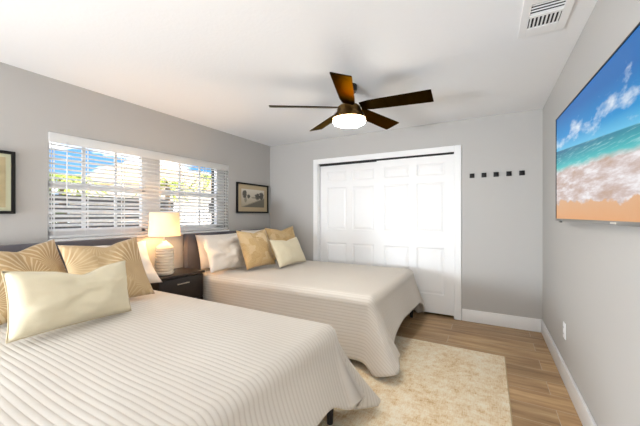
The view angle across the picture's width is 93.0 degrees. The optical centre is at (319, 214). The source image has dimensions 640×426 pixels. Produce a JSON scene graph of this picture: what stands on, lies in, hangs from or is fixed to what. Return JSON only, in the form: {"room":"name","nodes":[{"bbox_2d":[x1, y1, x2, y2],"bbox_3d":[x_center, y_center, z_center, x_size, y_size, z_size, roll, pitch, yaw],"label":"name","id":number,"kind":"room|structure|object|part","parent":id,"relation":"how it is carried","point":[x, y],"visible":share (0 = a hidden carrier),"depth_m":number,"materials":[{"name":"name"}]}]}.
{"room":"bedroom","nodes":[
{"label":"bedroom","id":0,"kind":"room"},
{"bbox_2d":[0,62,269,269],"bbox_3d":[-2.489,0.062,2.313,0.130,2.440,8.026,0,0,29],"label":"wall","id":1,"kind":"structure","parent":0,"point":[33,105],"depth_m":2.78,"materials":[{"name":"grey paint"}]},
{"bbox_2d":[0,150,15,213],"bbox_3d":[-2.542,-0.248,2.049,0.028,0.480,0.712,0,0,29],"label":"framed print","id":2,"kind":"object","parent":1,"relation":"attached to","point":[7,158],"visible":1,"depth_m":2.33,"materials":[{"name":"black metal"}]},
{"bbox_2d":[48,142,224,238],"bbox_3d":[-1.873,-0.248,3.477,0.075,0.910,2.020,0,0,29],"label":"window","id":3,"kind":"structure","parent":1,"relation":"in","point":[60,233],"depth_m":3.33,"materials":[{"name":"white plastic"}]},
{"bbox_3d":[-2.152,-0.248,2.976,0.053,0.850,0.848,0,0,29],"label":"sash","id":4,"kind":"part","parent":3,"relation":"part of","materials":[{"name":"white plastic"}]},
{"bbox_2d":[48,132,228,238],"bbox_3d":[-1.805,-0.249,3.440,0.074,0.901,2.016,0,0,29],"label":"window blind","id":5,"kind":"object","parent":3,"relation":"attached to","point":[53,137],"visible":0.84,"depth_m":3.07,"materials":[{"name":"white plastic"}]},
{"bbox_3d":[-1.813,0.191,3.444,0.048,0.020,2.000,0,0,29],"label":"rail","id":6,"kind":"part","parent":5,"relation":"part of","materials":[{"name":"white plastic"}]},
{"bbox_3d":[-1.655,-0.248,3.871,0.053,0.850,0.880,0,0,29],"label":"sash","id":7,"kind":"part","parent":3,"relation":"part of","materials":[{"name":"white plastic"}]},
{"bbox_2d":[48,230,228,241],"bbox_3d":[-1.804,0.221,3.439,0.072,0.028,2.020,0,0,29],"label":"trim","id":8,"kind":"structure","parent":1,"relation":"attached to","point":[181,233],"depth_m":3.00,"materials":[{"name":"white wood"}]},
{"bbox_2d":[236,182,268,212],"bbox_3d":[-1.042,-0.256,4.749,0.028,0.453,0.720,0,0,29],"label":"framed print","id":9,"kind":"object","parent":1,"relation":"attached to","point":[250,198],"visible":1,"depth_m":4.72,"materials":[{"name":"black metal"}]},
{"bbox_2d":[0,0,597,145],"bbox_3d":[-0.825,-1.233,1.314,4.008,0.150,8.156,0,0,29],"label":"ceiling","id":10,"kind":"structure","parent":0,"point":[220,65],"depth_m":2.22,"materials":[{"name":"white paint"}]},
{"bbox_2d":[269,72,433,130],"bbox_3d":[0.301,-0.982,2.708,1.331,0.352,1.392,0,0,29],"label":"ceiling fan","id":11,"kind":"object","parent":10,"relation":"hanging from","point":[349,114],"visible":1,"depth_m":2.60,"materials":[{"name":"brown wood"}]},
{"bbox_3d":[-0.144,-0.946,2.671,0.598,0.060,0.151,0,0,-8],"label":"blade","id":12,"kind":"part","parent":11,"relation":"part of","materials":[{"name":"brown wood"}]},
{"bbox_3d":[0.083,-0.946,3.095,0.151,0.060,0.598,0,0,-26],"label":"blade","id":13,"kind":"part","parent":11,"relation":"part of","materials":[{"name":"brown wood"}]},
{"bbox_3d":[0.190,-0.946,2.325,0.151,0.060,0.598,0,0,10],"label":"blade","id":14,"kind":"part","parent":11,"relation":"part of","materials":[{"name":"brown wood"}]},
{"bbox_3d":[0.262,-0.830,2.727,0.292,0.048,0.292,0,0,29],"label":"light globe","id":15,"kind":"part","parent":11,"relation":"part of","materials":[{"name":"white glass"}]},
{"bbox_3d":[0.556,-0.946,3.011,0.598,0.060,0.151,0,0,-44],"label":"blade","id":16,"kind":"part","parent":11,"relation":"part of","materials":[{"name":"brown wood"}]},
{"bbox_3d":[0.625,-0.946,2.538,0.600,0.060,0.151,0,0,29],"label":"blade","id":17,"kind":"part","parent":11,"relation":"part of","materials":[{"name":"brown wood"}]},
{"bbox_2d":[518,0,574,38],"bbox_3d":[1.288,-1.151,1.732,0.240,0.011,0.436,0,0,29],"label":"ceiling vent","id":18,"kind":"object","parent":10,"relation":"in","point":[538,16],"visible":1,"depth_m":1.75,"materials":[{"name":"white metal"}]},
{"bbox_2d":[270,109,542,319],"bbox_3d":[0.973,0.062,4.551,3.748,2.440,0.750,0,0,29],"label":"wall","id":19,"kind":"structure","parent":0,"point":[502,216],"depth_m":3.59,"materials":[{"name":"grey paint"}]},
{"bbox_2d":[321,162,376,265],"bbox_3d":[0.443,0.249,4.507,0.974,2.006,0.034,0,0,29],"label":"door","id":20,"kind":"structure","parent":19,"relation":"in","point":[348,191],"depth_m":4.49,"materials":[{"name":"white paint"}]},
{"bbox_2d":[319,152,453,166],"bbox_3d":[0.842,-0.765,4.259,1.916,0.030,0.088,0,0,29],"label":"door track","id":21,"kind":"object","parent":19,"relation":"attached to","point":[447,153],"depth_m":4.23,"materials":[{"name":"black"}]},
{"bbox_2d":[313,145,460,319],"bbox_3d":[0.836,0.215,4.249,2.084,2.134,0.130,0,0,29],"label":"trim","id":22,"kind":"structure","parent":19,"relation":"attached to","point":[456,149],"depth_m":3.89,"materials":[{"name":"white wood"}]},
{"bbox_2d":[377,154,453,315],"bbox_3d":[1.233,0.249,4.020,0.995,2.006,0.034,0,0,29],"label":"door","id":23,"kind":"structure","parent":19,"relation":"in","point":[415,196],"depth_m":3.95,"materials":[{"name":"white paint"}]},
{"bbox_2d":[493,172,498,176],"bbox_3d":[2.037,-0.470,3.513,0.052,0.054,0.030,0,0,29],"label":"wall hook","id":24,"kind":"object","parent":19,"relation":"attached to","point":[495,174],"visible":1,"depth_m":3.51,"materials":[{"name":"black metal"}]},
{"bbox_2d":[462,309,540,331],"bbox_3d":[2.069,1.211,3.504,0.783,0.142,0.016,0,0,29],"label":"baseboard","id":25,"kind":"structure","parent":19,"relation":"attached to","point":[510,321],"depth_m":3.48,"materials":[{"name":"white wood"}]},
{"bbox_2d":[506,171,511,175],"bbox_3d":[2.148,-0.470,3.452,0.052,0.054,0.030,0,0,29],"label":"wall hook","id":26,"kind":"object","parent":19,"relation":"attached to","point":[508,173],"visible":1,"depth_m":3.45,"materials":[{"name":"black metal"}]},
{"bbox_2d":[396,310,582,425],"bbox_3d":[-0.825,1.342,1.314,4.008,0.120,8.156,0,0,29],"label":"floor","id":27,"kind":"structure","parent":0,"point":[539,396],"depth_m":2.75,"materials":[{"name":"brown wood"}]},
{"bbox_2d":[0,237,333,424],"bbox_3d":[-1.300,0.755,1.815,2.394,1.055,1.600,0,0,29],"label":"bed","id":28,"kind":"object","parent":27,"relation":"on","point":[110,241],"visible":0.09,"depth_m":2.56,"materials":[{"name":"brown wood"}]},
{"bbox_3d":[-2.309,0.745,2.376,0.085,1.035,1.600,0,0,29],"label":"headboard","id":29,"kind":"part","parent":28,"relation":"part of","materials":[{"name":"grey fabric"}]},
{"bbox_2d":[0,290,380,425],"bbox_3d":[-1.141,0.969,1.801,2.520,0.608,1.948,0,0,29],"label":"bedspread","id":30,"kind":"object","parent":28,"relation":"on","point":[171,359],"visible":0.86,"depth_m":1.42,"materials":[{"name":"white fabric"}]},
{"bbox_2d":[0,239,66,324],"bbox_3d":[-1.938,0.420,1.996,0.290,0.478,0.548,0,0,19],"label":"throw pillow","id":31,"kind":"object","parent":30,"relation":"on","point":[44,256],"visible":0.53,"depth_m":2.03,"materials":[{"name":"beige fabric"}]},
{"bbox_2d":[1,260,131,343],"bbox_3d":[-1.450,0.472,1.810,0.245,0.385,0.689,0,0,17],"label":"lumbar pillow","id":32,"kind":"object","parent":30,"relation":"on","point":[38,302],"visible":1,"depth_m":1.66,"materials":[{"name":"beige fabric"}]},
{"bbox_2d":[58,237,154,297],"bbox_3d":[-1.585,0.424,2.292,0.280,0.476,0.557,0,0,34],"label":"throw pillow","id":33,"kind":"object","parent":30,"relation":"on","point":[79,260],"visible":0.62,"depth_m":2.30,"materials":[{"name":"beige fabric"}]},
{"bbox_2d":[96,241,161,282],"bbox_3d":[-1.802,0.455,2.700,0.318,0.391,0.680,0,0,29],"label":"bed pillow","id":34,"kind":"object","parent":30,"relation":"on","point":[152,275],"visible":0.09,"depth_m":2.88,"materials":[{"name":"white fabric"}]},
{"bbox_3d":[0.061,1.177,1.854,0.052,0.189,0.052,0,0,29],"label":"leg","id":35,"kind":"part","parent":28,"relation":"part of","materials":[{"name":"black wood"}]},
{"bbox_2d":[150,267,204,299],"bbox_3d":[-1.609,0.955,3.296,0.416,0.655,0.560,0,0,29],"label":"nightstand","id":36,"kind":"object","parent":27,"relation":"on","point":[188,282],"visible":0.4,"depth_m":3.25,"materials":[{"name":"brown wood"}]},
{"bbox_2d":[148,212,180,275],"bbox_3d":[-1.640,0.300,3.205,0.310,0.653,0.310,0,0,29],"label":"table lamp","id":37,"kind":"object","parent":36,"relation":"on","point":[161,224],"visible":0.98,"depth_m":3.12,"materials":[{"name":"beige ceramic"}]},
{"bbox_3d":[-1.640,0.099,3.205,0.304,0.245,0.304,0,0,29],"label":"lamp shade","id":38,"kind":"part","parent":37,"relation":"part of","materials":[{"name":"fabric"}]},
{"bbox_3d":[-1.469,0.785,3.219,0.045,0.250,0.524,0,0,29],"label":"drawer","id":39,"kind":"part","parent":36,"relation":"part of","materials":[{"name":"brown wood"}]},
{"bbox_2d":[183,229,412,317],"bbox_3d":[-0.215,0.755,3.769,2.394,1.055,1.600,0,0,29],"label":"bed","id":40,"kind":"object","parent":27,"relation":"on","point":[191,257],"visible":0.04,"depth_m":3.68,"materials":[{"name":"brown wood"}]},
{"bbox_3d":[-1.224,0.745,4.329,0.085,1.035,1.600,0,0,29],"label":"headboard","id":41,"kind":"part","parent":40,"relation":"part of","materials":[{"name":"grey fabric"}]},
{"bbox_2d":[202,259,424,376],"bbox_3d":[-0.100,0.967,3.643,2.528,0.603,1.882,0,0,29],"label":"bedspread","id":42,"kind":"object","parent":40,"relation":"on","point":[366,306],"visible":0.84,"depth_m":2.93,"materials":[{"name":"white fabric"}]},
{"bbox_2d":[195,233,236,269],"bbox_3d":[-1.273,0.452,3.910,0.199,0.411,0.640,0,0,38],"label":"bed pillow","id":43,"kind":"object","parent":42,"relation":"on","point":[204,261],"visible":0.19,"depth_m":3.69,"materials":[{"name":"white fabric"}]},
{"bbox_2d":[202,235,245,272],"bbox_3d":[-1.138,0.453,3.672,0.265,0.419,0.612,0,0,28],"label":"bed pillow","id":44,"kind":"object","parent":42,"relation":"on","point":[222,253],"visible":0.98,"depth_m":3.55,"materials":[{"name":"white fabric"}]},
{"bbox_2d":[241,230,267,236],"bbox_3d":[-0.890,0.437,4.499,0.231,0.440,0.620,0,0,29],"label":"bed pillow","id":45,"kind":"object","parent":42,"relation":"on","point":[249,231],"visible":0.06,"depth_m":4.39,"materials":[{"name":"white fabric"}]},
{"bbox_2d":[236,229,275,269],"bbox_3d":[-0.792,0.417,3.810,0.246,0.460,0.495,0,0,35],"label":"throw pillow","id":46,"kind":"object","parent":42,"relation":"on","point":[255,247],"visible":1,"depth_m":3.70,"materials":[{"name":"beige fabric"}]},
{"bbox_2d":[265,226,294,259],"bbox_3d":[-0.549,0.411,4.555,0.525,0.476,0.241,0,0,-42],"label":"throw pillow","id":47,"kind":"object","parent":42,"relation":"on","point":[286,234],"visible":0.42,"depth_m":4.49,"materials":[{"name":"beige fabric"}]},
{"bbox_2d":[270,237,305,267],"bbox_3d":[-0.407,0.478,4.000,0.215,0.338,0.605,0,0,28],"label":"lumbar pillow","id":48,"kind":"object","parent":42,"relation":"on","point":[287,252],"visible":1,"depth_m":3.87,"materials":[{"name":"beige fabric"}]},
{"bbox_2d":[318,335,512,425],"bbox_3d":[0.275,1.277,2.192,1.908,0.010,2.296,0,0,29],"label":"area rug","id":49,"kind":"object","parent":27,"relation":"on","point":[436,384],"visible":0.52,"depth_m":2.19,"materials":[{"name":"beige carpet"}]},
{"bbox_2d":[543,0,639,425],"bbox_3d":[0.901,0.062,0.429,0.130,2.440,8.026,0,0,29],"label":"wall","id":50,"kind":"structure","parent":0,"point":[591,272],"depth_m":1.69,"materials":[{"name":"grey paint"}]},
{"bbox_2d":[563,321,565,339],"bbox_3d":[1.885,0.892,2.345,0.009,0.120,0.074,0,0,29],"label":"wall outlet","id":51,"kind":"object","parent":50,"relation":"attached to","point":[564,324],"visible":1,"depth_m":2.33,"materials":[{"name":"white plastic"}]},
{"bbox_2d":[541,319,596,425],"bbox_3d":[0.655,1.211,0.137,0.016,0.142,7.276,0,0,29],"label":"baseboard","id":52,"kind":"structure","parent":50,"relation":"attached to","point":[582,410],"depth_m":2.17,"materials":[{"name":"white wood"}]},
{"bbox_2d":[556,22,639,226],"bbox_3d":[1.449,-0.321,1.612,0.068,0.746,1.314,0,0,27],"label":"television","id":53,"kind":"object","parent":50,"relation":"attached to","point":[598,132],"visible":1,"depth_m":1.40,"materials":[{"name":"black plastic"}]},
{"label":"outside","id":54,"kind":"structure","parent":0,"visible":0},
{"bbox_3d":[-16.524,1.502,14.901,36.636,0.160,70.000,0,0,29],"label":"ground","id":55,"kind":"structure","parent":54,"visible":0},
{"bbox_2d":[49,174,107,222],"bbox_3d":[-6.006,0.211,7.105,1.984,2.422,2.201,0,0,-26],"label":"palm tree","id":56,"kind":"object","parent":55,"relation":"on","point":[56,175],"visible":0.23,"depth_m":6.95,"materials":[{"name":"green plant"}]},
{"bbox_2d":[49,194,167,228],"bbox_3d":[-5.363,0.507,3.237,0.120,1.830,8.050,0,0,29],"label":"privacy fence","id":57,"kind":"object","parent":55,"relation":"on","point":[56,199],"visible":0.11,"depth_m":5.46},
{"bbox_2d":[70,162,210,221],"bbox_3d":[-6.366,-0.378,15.206,5.100,3.600,9.600,0,0,29],"label":"neighbouring house","id":58,"kind":"structure","parent":55,"relation":"on","point":[111,168],"depth_m":12.05,"materials":[{"name":"white paint"}]},
{"bbox_2d":[132,178,194,210],"bbox_3d":[-4.399,0.193,8.901,1.728,2.459,1.832,0,0,29],"label":"palm tree","id":59,"kind":"object","parent":55,"relation":"on","point":[161,178],"visible":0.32,"depth_m":8.81,"materials":[{"name":"green plant"}]},
{"bbox_2d":[181,214,210,224],"bbox_3d":[-3.069,0.697,9.713,0.200,1.450,5.200,0,0,29],"label":"wall","id":60,"kind":"structure","parent":55,"relation":"on","point":[181,214],"depth_m":8.62,"materials":[{"name":"white paint"}]},
{"bbox_2d":[185,173,210,191],"bbox_3d":[-3.965,-0.058,11.340,2.015,2.960,1.951,0,0,-7],"label":"palm tree","id":61,"kind":"object","parent":55,"relation":"on","point":[201,173],"visible":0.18,"depth_m":11.12,"materials":[{"name":"green plant"}]},
{"bbox_2d":[211,169,213,223],"bbox_3d":[-1.634,0.122,4.780,0.100,2.600,0.110,0,0,29],"label":"porch post","id":62,"kind":"object","parent":55,"relation":"on","point":[211,169],"visible":0.14,"depth_m":4.74,"materials":[{"name":"black metal"}]}
]}

